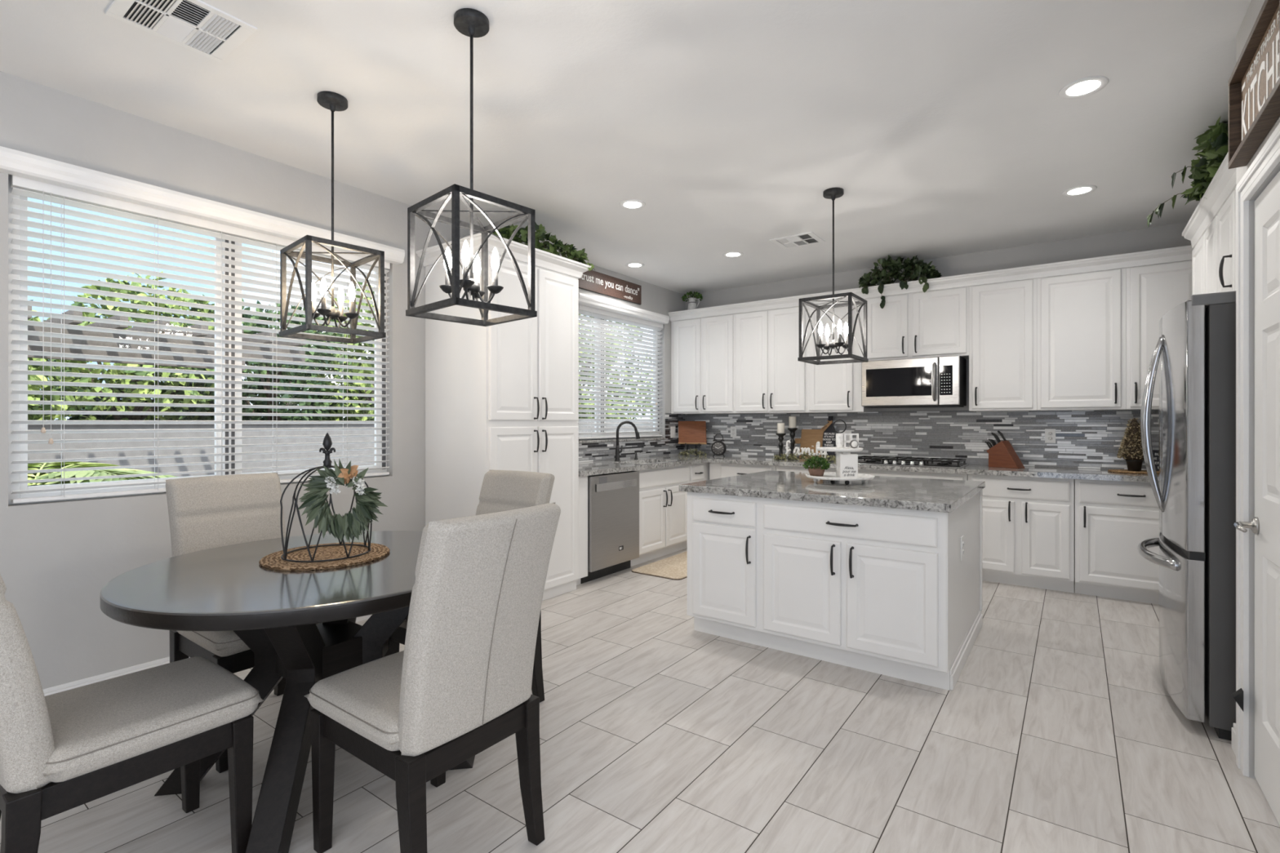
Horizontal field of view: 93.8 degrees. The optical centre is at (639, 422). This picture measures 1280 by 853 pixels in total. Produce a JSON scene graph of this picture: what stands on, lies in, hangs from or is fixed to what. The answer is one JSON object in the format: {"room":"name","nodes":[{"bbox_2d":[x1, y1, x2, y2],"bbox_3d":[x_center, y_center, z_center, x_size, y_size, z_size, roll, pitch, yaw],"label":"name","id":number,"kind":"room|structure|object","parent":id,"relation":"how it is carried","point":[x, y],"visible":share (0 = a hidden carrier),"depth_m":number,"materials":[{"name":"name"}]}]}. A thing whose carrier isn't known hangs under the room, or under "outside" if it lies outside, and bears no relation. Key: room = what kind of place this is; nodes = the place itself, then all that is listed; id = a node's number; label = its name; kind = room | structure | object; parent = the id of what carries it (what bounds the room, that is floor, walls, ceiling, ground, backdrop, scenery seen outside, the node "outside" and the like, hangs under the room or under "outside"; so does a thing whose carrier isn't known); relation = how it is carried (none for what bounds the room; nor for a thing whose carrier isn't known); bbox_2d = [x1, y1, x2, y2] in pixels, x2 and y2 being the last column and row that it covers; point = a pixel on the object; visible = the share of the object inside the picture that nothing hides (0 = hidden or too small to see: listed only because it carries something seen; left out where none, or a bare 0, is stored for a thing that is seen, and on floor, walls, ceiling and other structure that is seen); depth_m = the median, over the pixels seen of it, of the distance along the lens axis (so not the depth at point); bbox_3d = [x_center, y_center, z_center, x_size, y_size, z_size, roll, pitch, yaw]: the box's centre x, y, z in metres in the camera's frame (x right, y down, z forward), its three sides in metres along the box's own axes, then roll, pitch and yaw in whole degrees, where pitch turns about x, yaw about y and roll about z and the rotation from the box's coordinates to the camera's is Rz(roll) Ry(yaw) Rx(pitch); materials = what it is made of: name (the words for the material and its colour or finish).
{"room":"eat-in kitchen","nodes":[
{"label":"eat-in kitchen","id":0,"kind":"room"},
{"bbox_2d":[0,71,684,689],"bbox_3d":[-2.046,-0.114,3.718,0.150,2.813,8.600,0,0,36],"label":"wall","id":1,"kind":"structure","parent":0,"point":[57,557],"depth_m":2.98,"materials":[{"name":"paint"}]},
{"bbox_2d":[8,173,386,505],"bbox_3d":[-2.301,-0.369,3.408,0.062,1.475,1.820,0,0,36],"label":"window","id":2,"kind":"structure","parent":1,"relation":"in","point":[13,467],"depth_m":3.01,"materials":[{"name":"white plastic"}]},
{"bbox_2d":[0,146,404,503],"bbox_3d":[-2.214,-0.406,3.336,0.152,1.527,1.905,0,0,36],"label":"window blind","id":3,"kind":"object","parent":2,"relation":"attached to","point":[32,175],"visible":0.95,"depth_m":3.06,"materials":[{"name":"plastic"}]},
{"bbox_2d":[42,614,372,696],"bbox_3d":[-3.021,1.248,2.235,0.012,0.090,5.055,0,0,36],"label":"baseboard","id":4,"kind":"structure","parent":1,"relation":"attached to","point":[91,680],"depth_m":2.88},
{"bbox_2d":[577,270,641,304],"bbox_3d":[-0.291,-1.357,5.990,0.025,0.202,1.016,0,0,36],"label":"sign","id":5,"kind":"object","parent":1,"relation":"attached to","point":[592,281],"visible":0.98,"depth_m":5.97,"materials":[{"name":"brown wood"}]},
{"bbox_2d":[578,317,659,439],"bbox_3d":[-0.229,-0.477,6.266,0.062,1.300,1.460,0,0,36],"label":"window","id":6,"kind":"structure","parent":1,"relation":"in","point":[595,422],"depth_m":6.03,"materials":[{"name":"white plastic"}]},
{"bbox_2d":[578,293,669,439],"bbox_3d":[-0.168,-0.514,6.158,0.152,1.349,1.526,0,0,36],"label":"window blind","id":7,"kind":"object","parent":6,"relation":"attached to","point":[588,305],"visible":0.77,"depth_m":6.14,"materials":[{"name":"plastic"}]},
{"bbox_2d":[578,437,665,443],"bbox_3d":[-0.172,0.185,6.225,0.082,0.025,1.460,0,0,36],"label":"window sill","id":8,"kind":"structure","parent":1,"relation":"attached to","point":[645,438],"depth_m":6.12,"materials":[{"name":"paint"}]},
{"bbox_2d":[578,439,685,462],"bbox_3d":[-0.233,0.289,6.084,0.009,0.179,2.640,0,0,36],"label":"tile backsplash","id":9,"kind":"structure","parent":1,"relation":"attached to","point":[597,451],"depth_m":6.24,"materials":[{"name":"tile"}]},
{"bbox_2d":[664,413,684,439],"bbox_3d":[0.411,0.046,6.973,0.009,0.307,0.430,0,0,36],"label":"tile backsplash","id":10,"kind":"structure","parent":1,"relation":"attached to","point":[670,420],"depth_m":6.91,"materials":[{"name":"tile"}]},
{"bbox_2d":[0,0,1251,294],"bbox_3d":[1.236,-1.595,1.431,8.150,0.150,8.750,0,0,36],"label":"ceiling","id":11,"kind":"structure","parent":0,"point":[944,128],"depth_m":2.88,"materials":[{"name":"paint"}]},
{"bbox_2d":[105,0,257,62],"bbox_3d":[-1.728,-1.515,2.264,0.360,0.010,0.370,0,0,36],"label":"ceiling vent","id":12,"kind":"object","parent":11,"relation":"in","point":[197,26],"visible":1,"depth_m":2.27,"materials":[{"name":"metal"}]},
{"bbox_2d":[278,90,386,343],"bbox_3d":[-1.443,-0.960,2.814,0.348,1.120,0.348,0,0,42],"label":"lantern pendant","id":13,"kind":"object","parent":11,"relation":"hanging from","point":[333,101],"visible":1,"depth_m":2.80,"materials":[{"name":"grey metal"}]},
{"bbox_2d":[405,8,537,326],"bbox_3d":[-0.636,-0.960,2.263,0.348,1.120,0.348,0,0,43],"label":"lantern pendant","id":14,"kind":"object","parent":11,"relation":"hanging from","point":[469,22],"visible":1,"depth_m":2.25,"materials":[{"name":"grey metal"}]},
{"bbox_2d":[619,199,645,209],"bbox_3d":[-0.052,-1.517,4.181,0.184,0.006,0.184,0,0,36],"label":"recessed light","id":15,"kind":"object","parent":11,"relation":"in","point":[631,204],"visible":1,"depth_m":4.17,"materials":[{"name":"white"}]},
{"bbox_2d":[723,251,742,257],"bbox_3d":[0.843,-1.517,5.425,0.184,0.006,0.184,0,0,36],"label":"recessed light","id":16,"kind":"object","parent":11,"relation":"in","point":[731,254],"visible":1,"depth_m":5.41,"materials":[{"name":"white"}]},
{"bbox_2d":[769,231,825,248],"bbox_3d":[1.315,-1.515,5.007,0.360,0.010,0.320,0,0,36],"label":"ceiling vent","id":17,"kind":"object","parent":11,"relation":"in","point":[809,237],"visible":1,"depth_m":4.99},
{"bbox_2d":[797,187,868,364],"bbox_3d":[1.272,-0.960,3.943,0.348,1.120,0.348,0,0,37],"label":"lantern pendant","id":18,"kind":"object","parent":11,"relation":"hanging from","point":[832,193],"visible":1,"depth_m":3.92,"materials":[{"name":"grey metal"}]},
{"bbox_2d":[1062,185,1097,196],"bbox_3d":[2.883,-1.517,3.933,0.184,0.006,0.184,0,0,36],"label":"recessed light","id":19,"kind":"object","parent":11,"relation":"in","point":[1084,189],"visible":1,"depth_m":3.92,"materials":[{"name":"white"}]},
{"bbox_2d":[1058,75,1108,99],"bbox_3d":[2.012,-1.517,2.721,0.184,0.006,0.184,0,0,36],"label":"recessed light","id":20,"kind":"object","parent":11,"relation":"in","point":[1082,87],"visible":1,"depth_m":2.71,"materials":[{"name":"white"}]},
{"bbox_2d":[0,548,1279,852],"bbox_3d":[1.236,1.353,1.431,8.150,0.120,8.750,0,0,36],"label":"floor","id":21,"kind":"structure","parent":0,"point":[1060,730],"depth_m":2.28,"materials":[{"name":"tile"}]},
{"bbox_2d":[0,573,264,852],"bbox_3d":[-1.509,0.768,1.649,0.479,1.050,0.683,0,0,36],"label":"dining chair","id":22,"kind":"object","parent":21,"relation":"on","point":[91,742],"visible":1,"depth_m":1.56,"materials":[{"name":"fabric"}]},
{"bbox_2d":[165,472,320,773],"bbox_3d":[-1.667,0.768,2.566,0.683,1.050,0.479,0,0,36],"label":"dining chair","id":23,"kind":"object","parent":21,"relation":"on","point":[210,512],"visible":0.38,"depth_m":2.60,"materials":[{"name":"fabric"}]},
{"bbox_2d":[99,530,475,852],"bbox_3d":[-1.160,0.900,2.198,1.220,0.786,1.220,0,0,36],"label":"dining table","id":24,"kind":"object","parent":21,"relation":"on","point":[276,614],"visible":0.73,"depth_m":1.89,"materials":[{"name":"wood"}]},
{"bbox_2d":[258,542,390,570],"bbox_3d":[-1.178,0.501,2.258,0.436,0.012,0.436,0,0,36],"label":"placemat","id":25,"kind":"object","parent":24,"relation":"on","point":[273,561],"visible":0.86,"depth_m":2.20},
{"bbox_2d":[280,432,372,562],"bbox_3d":[-1.178,0.266,2.258,0.304,0.456,0.305,0,0,36],"label":"cloche","id":26,"kind":"object","parent":25,"relation":"on","point":[327,442],"visible":0.73,"depth_m":2.24,"materials":[{"name":"black metal"}]},
{"bbox_2d":[297,457,387,543],"bbox_3d":[-1.052,0.276,2.110,0.302,0.299,0.081,0,0,-4],"label":"wreath","id":27,"kind":"object","parent":26,"relation":"hanging from","point":[349,525],"visible":1,"depth_m":2.11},
{"bbox_2d":[304,502,560,852],"bbox_3d":[-0.606,0.768,1.809,0.683,1.050,0.479,0,0,36],"label":"dining chair","id":28,"kind":"object","parent":21,"relation":"on","point":[460,686],"visible":1,"depth_m":1.64,"materials":[{"name":"fabric"}]},
{"bbox_2d":[388,469,554,702],"bbox_3d":[-0.753,0.768,2.733,0.479,1.050,0.683,0,0,36],"label":"dining chair","id":29,"kind":"object","parent":21,"relation":"on","point":[501,491],"visible":0.21,"depth_m":2.86,"materials":[{"name":"fabric"}]},
{"bbox_2d":[415,232,591,600],"bbox_3d":[-0.976,0.043,4.433,0.736,2.500,1.045,0,0,36],"label":"pantry cabinet","id":30,"kind":"object","parent":21,"relation":"on","point":[503,396],"visible":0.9,"depth_m":4.17,"materials":[{"name":"white wood"}]},
{"bbox_2d":[492,222,595,271],"bbox_3d":[-0.725,-1.307,4.356,0.272,0.291,1.034,0,0,36],"label":"ivy garland","id":31,"kind":"object","parent":30,"relation":"on","point":[570,251],"visible":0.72,"depth_m":4.41,"materials":[{"name":"green plant"}]},
{"bbox_2d":[576,475,587,585],"bbox_3d":[-0.695,0.857,4.866,0.600,0.872,0.134,0,0,36],"label":"filler panel","id":32,"kind":"object","parent":21,"relation":"on","point":[583,481],"visible":0.14,"depth_m":4.70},
{"bbox_2d":[580,471,639,583],"bbox_3d":[-0.446,0.862,5.182,0.642,0.862,0.660,0,0,36],"label":"dishwasher","id":33,"kind":"object","parent":21,"relation":"on","point":[613,499],"visible":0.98,"depth_m":4.96,"materials":[{"name":"metal"}]},
{"bbox_2d":[630,462,688,566],"bbox_3d":[0.013,0.856,5.822,0.655,0.874,0.910,0,0,36],"label":"base cabinet","id":34,"kind":"object","parent":21,"relation":"on","point":[663,508],"visible":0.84,"depth_m":5.62,"materials":[{"name":"white wood"}]},
{"bbox_2d":[631,551,687,580],"bbox_3d":[0.504,1.287,5.574,0.508,0.012,1.338,0,0,36],"label":"kitchen mat","id":35,"kind":"object","parent":21,"relation":"on","point":[674,567],"visible":0.45,"depth_m":5.25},
{"bbox_2d":[682,462,709,549],"bbox_3d":[0.549,0.856,6.570,0.665,0.874,0.925,0,0,36],"label":"base cabinet","id":36,"kind":"object","parent":21,"relation":"on","point":[697,472],"visible":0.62,"depth_m":6.15,"materials":[{"name":"white wood"}]},
{"bbox_2d":[578,453,1159,483],"bbox_3d":[1.786,0.399,4.619,4.998,0.040,2.638,0,0,36],"label":"countertop","id":37,"kind":"structure","parent":36,"relation":"on","point":[593,468],"depth_m":5.04,"materials":[{"name":"stone"}]},
{"bbox_2d":[614,421,639,461],"bbox_3d":[-0.124,0.182,5.947,0.268,0.393,0.054,0,0,-24],"label":"faucet","id":38,"kind":"object","parent":37,"relation":"on","point":[618,451],"visible":1,"depth_m":5.90,"materials":[{"name":"black metal"}]},
{"bbox_2d":[684,443,701,455],"bbox_3d":[0.623,0.229,6.873,0.200,0.303,0.165,0,0,22],"label":"easel","id":39,"kind":"object","parent":37,"relation":"on","point":[685,444],"visible":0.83,"depth_m":6.82,"materials":[{"name":"black metal"}]},
{"bbox_2d":[678,421,706,444],"bbox_3d":[0.600,0.118,6.881,0.368,0.262,0.111,0,0,22],"label":"cutting board","id":40,"kind":"object","parent":39,"relation":"on","point":[689,432],"visible":1,"depth_m":6.88,"materials":[{"name":"brown wood"}]},
{"bbox_2d":[711,433,726,457],"bbox_3d":[0.865,0.254,6.585,0.160,0.257,0.060,0,0,22],"label":"alarm clock","id":41,"kind":"object","parent":37,"relation":"on","point":[718,447],"visible":1,"depth_m":6.56,"materials":[{"name":"black metal"}]},
{"bbox_2d":[775,433,786,459],"bbox_3d":[1.446,0.246,6.151,0.104,0.265,0.104,0,0,36],"label":"candle holder","id":42,"kind":"object","parent":37,"relation":"on","point":[780,437],"visible":0.79,"depth_m":6.13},
{"bbox_2d":[787,427,797,459],"bbox_3d":[1.573,0.219,6.177,0.104,0.320,0.104,0,0,36],"label":"candle holder","id":43,"kind":"object","parent":37,"relation":"on","point":[792,430],"visible":0.76,"depth_m":6.16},
{"bbox_2d":[788,416,795,427],"bbox_3d":[1.573,-0.003,6.177,0.074,0.124,0.074,0,0,36],"label":"pillar candle","id":44,"kind":"object","parent":43,"relation":"on","point":[792,420],"visible":0.97,"depth_m":6.14,"materials":[{"name":"wax"}]},
{"bbox_2d":[772,449,835,462],"bbox_3d":[1.617,0.323,5.910,0.673,0.108,0.166,0,0,36],"label":"leaf garland","id":45,"kind":"object","parent":37,"relation":"on","point":[777,456],"visible":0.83,"depth_m":5.92},
{"bbox_2d":[785,440,827,457],"bbox_3d":[1.629,0.275,5.889,0.437,0.189,0.021,0,0,36],"label":"script sign","id":46,"kind":"object","parent":37,"relation":"on","point":[818,443],"visible":0.91,"depth_m":5.88,"materials":[{"name":"white paint"}]},
{"bbox_2d":[795,429,823,458],"bbox_3d":[1.762,0.227,6.182,0.345,0.305,0.084,0,0,36],"label":"serving board","id":47,"kind":"object","parent":37,"relation":"on","point":[809,437],"visible":0.6,"depth_m":6.18,"materials":[{"name":"beige wood"}]},
{"bbox_2d":[821,416,835,460],"bbox_3d":[1.897,0.159,6.039,0.150,0.440,0.103,0,0,36],"label":"sign","id":48,"kind":"object","parent":37,"relation":"on","point":[829,435],"visible":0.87,"depth_m":6.03,"materials":[{"name":"black wood"}]},
{"bbox_2d":[857,455,968,468],"bbox_3d":[2.402,0.352,5.390,0.920,0.054,0.520,0,0,36],"label":"gas cooktop","id":49,"kind":"object","parent":37,"relation":"in","point":[867,460],"visible":0.98,"depth_m":5.29,"materials":[{"name":"metal"}]},
{"bbox_2d":[986,440,1025,468],"bbox_3d":[3.060,0.267,5.020,0.110,0.224,0.258,0,0,-32],"label":"knife block","id":50,"kind":"object","parent":37,"relation":"on","point":[1002,455],"visible":1,"depth_m":4.99,"materials":[{"name":"red wood"}]},
{"bbox_2d":[1107,469,1159,474],"bbox_3d":[3.723,0.373,4.513,0.320,0.012,0.320,0,0,36],"label":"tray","id":51,"kind":"object","parent":37,"relation":"on","point":[1120,471],"visible":0.79,"depth_m":4.47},
{"bbox_2d":[1116,416,1144,471],"bbox_3d":[3.723,0.161,4.511,0.212,0.411,0.212,0,0,36],"label":"cone topiary","id":52,"kind":"object","parent":51,"relation":"on","point":[1131,445],"visible":0.76,"depth_m":4.48,"materials":[{"name":"plant"}]},
{"bbox_2d":[1152,449,1159,471],"bbox_3d":[3.895,0.294,4.486,0.140,0.170,0.016,0,0,44],"label":"control panel","id":53,"kind":"object","parent":37,"relation":"on","point":[1156,452],"visible":0.19,"depth_m":4.50,"materials":[{"name":"plastic"}]},
{"bbox_2d":[709,462,776,479],"bbox_3d":[1.177,0.856,6.287,0.735,0.874,0.635,0,0,36],"label":"base cabinet","id":54,"kind":"object","parent":21,"relation":"on","point":[717,470],"visible":0.2,"depth_m":6.12,"materials":[{"name":"white wood"}]},
{"bbox_2d":[776,465,835,472],"bbox_3d":[1.756,0.856,5.867,0.685,0.874,0.635,0,0,36],"label":"base cabinet","id":55,"kind":"object","parent":21,"relation":"on","point":[788,468],"visible":0.02,"depth_m":5.74,"materials":[{"name":"white wood"}]},
{"bbox_2d":[687,489,982,690],"bbox_3d":[1.219,0.856,3.716,1.441,0.874,1.320,0,0,36],"label":"base cabinet","id":56,"kind":"object","parent":21,"relation":"on","point":[890,592],"visible":0.92,"depth_m":3.16,"materials":[{"name":"white wood"}]},
{"bbox_2d":[679,470,985,512],"bbox_3d":[1.224,0.399,3.740,1.484,0.040,1.325,0,0,36],"label":"countertop","id":57,"kind":"structure","parent":56,"relation":"on","point":[945,495],"depth_m":3.42,"materials":[{"name":"stone"}]},
{"bbox_2d":[805,419,875,484],"bbox_3d":[1.259,0.181,3.780,0.416,0.396,0.416,0,0,36],"label":"tiered tray","id":58,"kind":"object","parent":57,"relation":"on","point":[838,449],"visible":0.89,"depth_m":3.76,"materials":[{"name":"white paint"}]},
{"bbox_2d":[802,455,830,475],"bbox_3d":[1.127,0.274,3.819,0.170,0.133,0.178,0,0,36],"label":"potted plant","id":59,"kind":"object","parent":58,"relation":"on","point":[816,470],"visible":1,"depth_m":3.78,"materials":[{"name":"green plant"}]},
{"bbox_2d":[839,453,857,478],"bbox_3d":[1.278,0.269,3.672,0.104,0.145,0.033,0,0,6],"label":"sign","id":60,"kind":"object","parent":58,"relation":"on","point":[848,463],"visible":0.99,"depth_m":3.66,"materials":[{"name":"white wood"}]},
{"bbox_2d":[843,433,858,448],"bbox_3d":[1.327,0.121,3.761,0.091,0.100,0.029,0,0,0],"label":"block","id":61,"kind":"object","parent":58,"relation":"on","point":[854,444],"visible":0.98,"depth_m":3.76,"materials":[{"name":"white paint"}]},
{"bbox_2d":[857,469,968,480],"bbox_3d":[2.429,0.856,5.380,0.965,0.874,0.635,0,0,36],"label":"base cabinet","id":62,"kind":"object","parent":21,"relation":"on","point":[875,473],"visible":0.02,"depth_m":5.11,"materials":[{"name":"white wood"}]},
{"bbox_2d":[968,474,1074,592],"bbox_3d":[3.107,0.856,4.888,0.702,0.874,0.635,0,0,36],"label":"base cabinet","id":63,"kind":"object","parent":21,"relation":"on","point":[1028,522],"visible":0.91,"depth_m":4.63,"materials":[{"name":"white wood"}]},
{"bbox_2d":[1075,479,1159,604],"bbox_3d":[3.660,0.856,4.487,0.653,0.874,0.635,0,0,36],"label":"base cabinet","id":64,"kind":"object","parent":21,"relation":"on","point":[1113,517],"visible":0.78,"depth_m":4.33,"materials":[{"name":"white wood"}]},
{"bbox_2d":[1137,290,1235,741],"bbox_3d":[2.811,0.382,2.668,0.916,1.822,0.905,0,0,36],"label":"refrigerator","id":65,"kind":"object","parent":21,"relation":"on","point":[1195,350],"visible":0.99,"depth_m":2.49,"materials":[{"name":"metal"}]},
{"bbox_2d":[684,221,1191,578],"bbox_3d":[2.606,-0.114,5.749,5.300,2.813,0.150,0,0,36],"label":"wall","id":66,"kind":"structure","parent":0,"point":[1166,236],"depth_m":5.30,"materials":[{"name":"paint"}]},
{"bbox_2d":[671,314,744,413],"bbox_3d":[0.759,-0.637,6.763,0.810,1.080,0.374,0,0,36],"label":"upper cabinet","id":67,"kind":"object","parent":66,"relation":"attached to","point":[703,348],"visible":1,"depth_m":6.65,"materials":[{"name":"white wood"}]},
{"bbox_2d":[668,244,1193,321],"bbox_3d":[2.448,-1.210,5.537,4.988,0.095,0.355,0,0,36],"label":"crown molding","id":68,"kind":"structure","parent":67,"relation":"on","point":[1178,254],"depth_m":5.03,"materials":[{"name":"wood"}]},
{"bbox_2d":[681,291,702,310],"bbox_3d":[0.598,-1.377,6.862,0.274,0.248,0.222,0,0,36],"label":"potted plant","id":69,"kind":"object","parent":68,"relation":"on","point":[691,305],"visible":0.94,"depth_m":6.83,"materials":[{"name":"green plant"}]},
{"bbox_2d":[858,255,942,308],"bbox_3d":[2.350,-1.285,5.472,0.731,0.515,0.289,0,0,36],"label":"pothos plant","id":70,"kind":"object","parent":68,"relation":"on","point":[919,267],"visible":0.98,"depth_m":5.43,"materials":[{"name":"green plant"}]},
{"bbox_2d":[734,305,811,413],"bbox_3d":[1.409,-0.637,6.292,0.794,1.080,0.374,0,0,36],"label":"upper cabinet","id":71,"kind":"object","parent":66,"relation":"attached to","point":[770,377],"visible":0.94,"depth_m":6.19,"materials":[{"name":"white wood"}]},
{"bbox_2d":[806,299,872,413],"bbox_3d":[1.953,-0.637,5.897,0.549,1.080,0.374,0,0,36],"label":"upper cabinet","id":72,"kind":"object","parent":66,"relation":"attached to","point":[830,388],"visible":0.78,"depth_m":5.78,"materials":[{"name":"white wood"}]},
{"bbox_2d":[864,286,968,360],"bbox_3d":[2.530,-0.875,5.479,0.874,0.605,0.374,0,0,36],"label":"upper cabinet","id":73,"kind":"object","parent":66,"relation":"attached to","point":[931,323],"visible":0.94,"depth_m":5.34,"materials":[{"name":"white wood"}]},
{"bbox_2d":[861,355,966,408],"bbox_3d":[2.477,-0.350,5.446,0.810,0.430,0.462,0,0,36],"label":"microwave","id":74,"kind":"object","parent":73,"relation":"attached to","point":[932,381],"visible":0.98,"depth_m":5.29,"materials":[{"name":"metal"}]},
{"bbox_2d":[685,409,1159,470],"bbox_3d":[2.560,0.136,5.683,4.985,0.486,0.009,0,0,36],"label":"tile backsplash","id":75,"kind":"structure","parent":66,"relation":"attached to","point":[1084,439],"depth_m":5.44,"materials":[{"name":"tile"}]},
{"bbox_2d":[1044,428,1055,443],"bbox_3d":[3.444,0.116,5.031,0.075,0.120,0.009,0,0,36],"label":"power outlet","id":76,"kind":"object","parent":75,"relation":"attached to","point":[1050,433],"visible":1,"depth_m":5.03,"materials":[{"name":"white plastic"}]},
{"bbox_2d":[968,278,1036,411],"bbox_3d":[3.081,-0.637,5.080,0.484,1.080,0.374,0,0,36],"label":"upper cabinet","id":77,"kind":"object","parent":66,"relation":"attached to","point":[1002,316],"visible":0.97,"depth_m":4.96,"materials":[{"name":"white wood"}]},
{"bbox_2d":[1036,267,1125,410],"bbox_3d":[3.504,-0.637,4.773,0.559,1.080,0.374,0,0,36],"label":"upper cabinet","id":78,"kind":"object","parent":66,"relation":"attached to","point":[1081,317],"visible":1,"depth_m":4.66,"materials":[{"name":"white wood"}]},
{"bbox_2d":[1125,260,1191,409],"bbox_3d":[4.101,-0.637,4.340,0.914,1.080,0.374,0,0,36],"label":"upper cabinet","id":79,"kind":"object","parent":66,"relation":"attached to","point":[1152,291],"visible":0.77,"depth_m":4.43,"materials":[{"name":"white wood"}]},
{"bbox_2d":[1125,459,1143,471],"bbox_3d":[3.723,0.325,4.513,0.104,0.085,0.104,0,0,36],"label":"pot","id":80,"kind":"object","parent":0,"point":[1132,464],"depth_m":4.48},
{"bbox_2d":[1235,0,1279,778],"bbox_3d":[2.046,-0.114,1.202,0.870,2.813,2.230,0,0,36],"label":"wall","id":81,"kind":"structure","parent":0,"point":[1255,6],"depth_m":2.18,"materials":[{"name":"paint"}]},
{"bbox_2d":[1182,151,1235,294],"bbox_3d":[3.265,-0.914,2.974,0.655,0.675,1.990,0,0,36],"label":"upper cabinet","id":82,"kind":"object","parent":81,"relation":"attached to","point":[1211,229],"visible":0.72,"depth_m":3.22,"materials":[{"name":"white wood"}]},
{"bbox_2d":[1146,116,1228,227],"bbox_3d":[2.982,-1.380,3.137,0.436,0.412,0.937,0,0,36],"label":"ivy plant","id":83,"kind":"object","parent":82,"relation":"on","point":[1214,142],"visible":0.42,"depth_m":3.12,"materials":[{"name":"green plant"}]},
{"bbox_2d":[1231,723,1235,755],"bbox_3d":[2.352,1.240,2.281,0.122,0.105,0.147,0,0,36],"label":"baseboard","id":84,"kind":"structure","parent":81,"relation":"attached to","point":[1233,729],"depth_m":2.34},
{"bbox_2d":[1231,688,1243,711],"bbox_3d":[2.181,1.010,2.188,0.026,0.075,0.035,0,0,36],"label":"door stop","id":85,"kind":"object","parent":81,"relation":"attached to","point":[1237,695],"visible":1,"depth_m":2.17,"materials":[{"name":"black rubber"}]},
{"bbox_2d":[1228,0,1279,168],"bbox_3d":[2.014,-1.112,1.942,0.049,0.330,0.710,0,0,36],"label":"kitchen sign","id":86,"kind":"object","parent":81,"relation":"attached to","point":[1254,82],"visible":1,"depth_m":2.00,"materials":[{"name":"brown wood"}]},
{"bbox_2d":[1233,170,1279,825],"bbox_3d":[1.994,0.241,1.875,0.098,2.080,0.752,0,0,36],"label":"door","id":87,"kind":"structure","parent":81,"relation":"in","point":[1265,524],"depth_m":2.04,"materials":[{"name":"white wood"}]},
{"bbox_2d":[1235,122,1279,777],"bbox_3d":[1.987,0.201,1.881,0.022,2.185,0.930,0,0,36],"label":"trim","id":88,"kind":"structure","parent":81,"relation":"attached to","point":[1268,157],"depth_m":2.20,"materials":[{"name":"wood"}]},
{"bbox_3d":[-6.085,1.478,16.897,21.840,0.130,40.000,0,0,36],"label":"ground","id":89,"kind":"structure","parent":0,"visible":0},
{"bbox_2d":[27,299,82,420],"bbox_3d":[-9.521,-0.364,8.086,3.153,3.568,2.708,0,0,-9],"label":"tree","id":90,"kind":"object","parent":89,"relation":"on","point":[30,377],"visible":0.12,"depth_m":8.54,"materials":[{"name":"green plant"}]},
{"bbox_2d":[28,359,108,420],"bbox_3d":[-10.421,0.069,10.058,1.879,2.983,2.534,0,0,36],"label":"shrub","id":91,"kind":"object","parent":89,"relation":"on","point":[99,417],"visible":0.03,"depth_m":10.31,"materials":[{"name":"green plant"}]},
{"bbox_2d":[27,462,175,485],"bbox_3d":[-4.052,0.849,3.992,2.017,1.132,2.028,0,0,36],"label":"palm","id":92,"kind":"object","parent":89,"relation":"on","point":[33,466],"visible":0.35,"depth_m":4.07,"materials":[{"name":"green plant"}]},
{"bbox_2d":[27,271,214,420],"bbox_3d":[-8.659,-0.618,10.176,3.497,4.075,3.379,0,0,36],"label":"tree","id":93,"kind":"object","parent":89,"relation":"on","point":[92,371],"visible":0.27,"depth_m":9.80,"materials":[{"name":"green plant"}]},
{"bbox_2d":[27,305,306,370],"bbox_3d":[-6.048,0.203,5.908,2.400,2.420,4.450,0,0,36],"label":"pergola","id":94,"kind":"object","parent":89,"relation":"on","point":[33,348],"visible":0.27,"depth_m":6.30,"materials":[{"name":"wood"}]},
{"bbox_2d":[100,364,247,420],"bbox_3d":[-9.167,0.064,11.844,1.935,3.002,2.485,0,0,36],"label":"shrub","id":95,"kind":"object","parent":89,"relation":"on","point":[111,418],"visible":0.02,"depth_m":11.19,"materials":[{"name":"green plant"}]},
{"bbox_2d":[174,297,355,420],"bbox_3d":[-7.108,-0.502,11.382,3.120,3.842,2.930,0,0,36],"label":"tree","id":96,"kind":"object","parent":89,"relation":"on","point":[180,409],"visible":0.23,"depth_m":10.99,"materials":[{"name":"green plant"}]},
{"bbox_2d":[241,366,337,420],"bbox_3d":[-7.934,0.046,13.531,1.927,2.965,2.509,0,0,36],"label":"shrub","id":97,"kind":"object","parent":89,"relation":"on","point":[270,371],"visible":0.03,"depth_m":13.08,"materials":[{"name":"green plant"}]},
{"bbox_2d":[301,278,374,421],"bbox_3d":[-5.917,-0.803,12.990,3.114,4.443,3.042,0,0,36],"label":"tree","id":98,"kind":"object","parent":89,"relation":"on","point":[352,357],"visible":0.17,"depth_m":12.27,"materials":[{"name":"green plant"}]},
{"bbox_2d":[27,420,653,476],"bbox_3d":[-2.863,0.693,14.561,0.300,1.440,40.000,0,0,36],"label":"wall","id":99,"kind":"structure","parent":89,"relation":"on","point":[32,456],"depth_m":9.07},
{"bbox_2d":[578,314,626,418],"bbox_3d":[-2.061,-1.193,18.754,3.188,5.222,3.673,0,0,-6],"label":"tree","id":100,"kind":"object","parent":89,"relation":"on","point":[580,314],"visible":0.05,"depth_m":18.27,"materials":[{"name":"green plant"}]},
{"bbox_2d":[578,320,653,418],"bbox_3d":[-0.822,-1.356,21.555,3.967,5.546,3.922,0,0,36],"label":"tree","id":101,"kind":"object","parent":89,"relation":"on","point":[606,320],"visible":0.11,"depth_m":20.65,"materials":[{"name":"green plant"}]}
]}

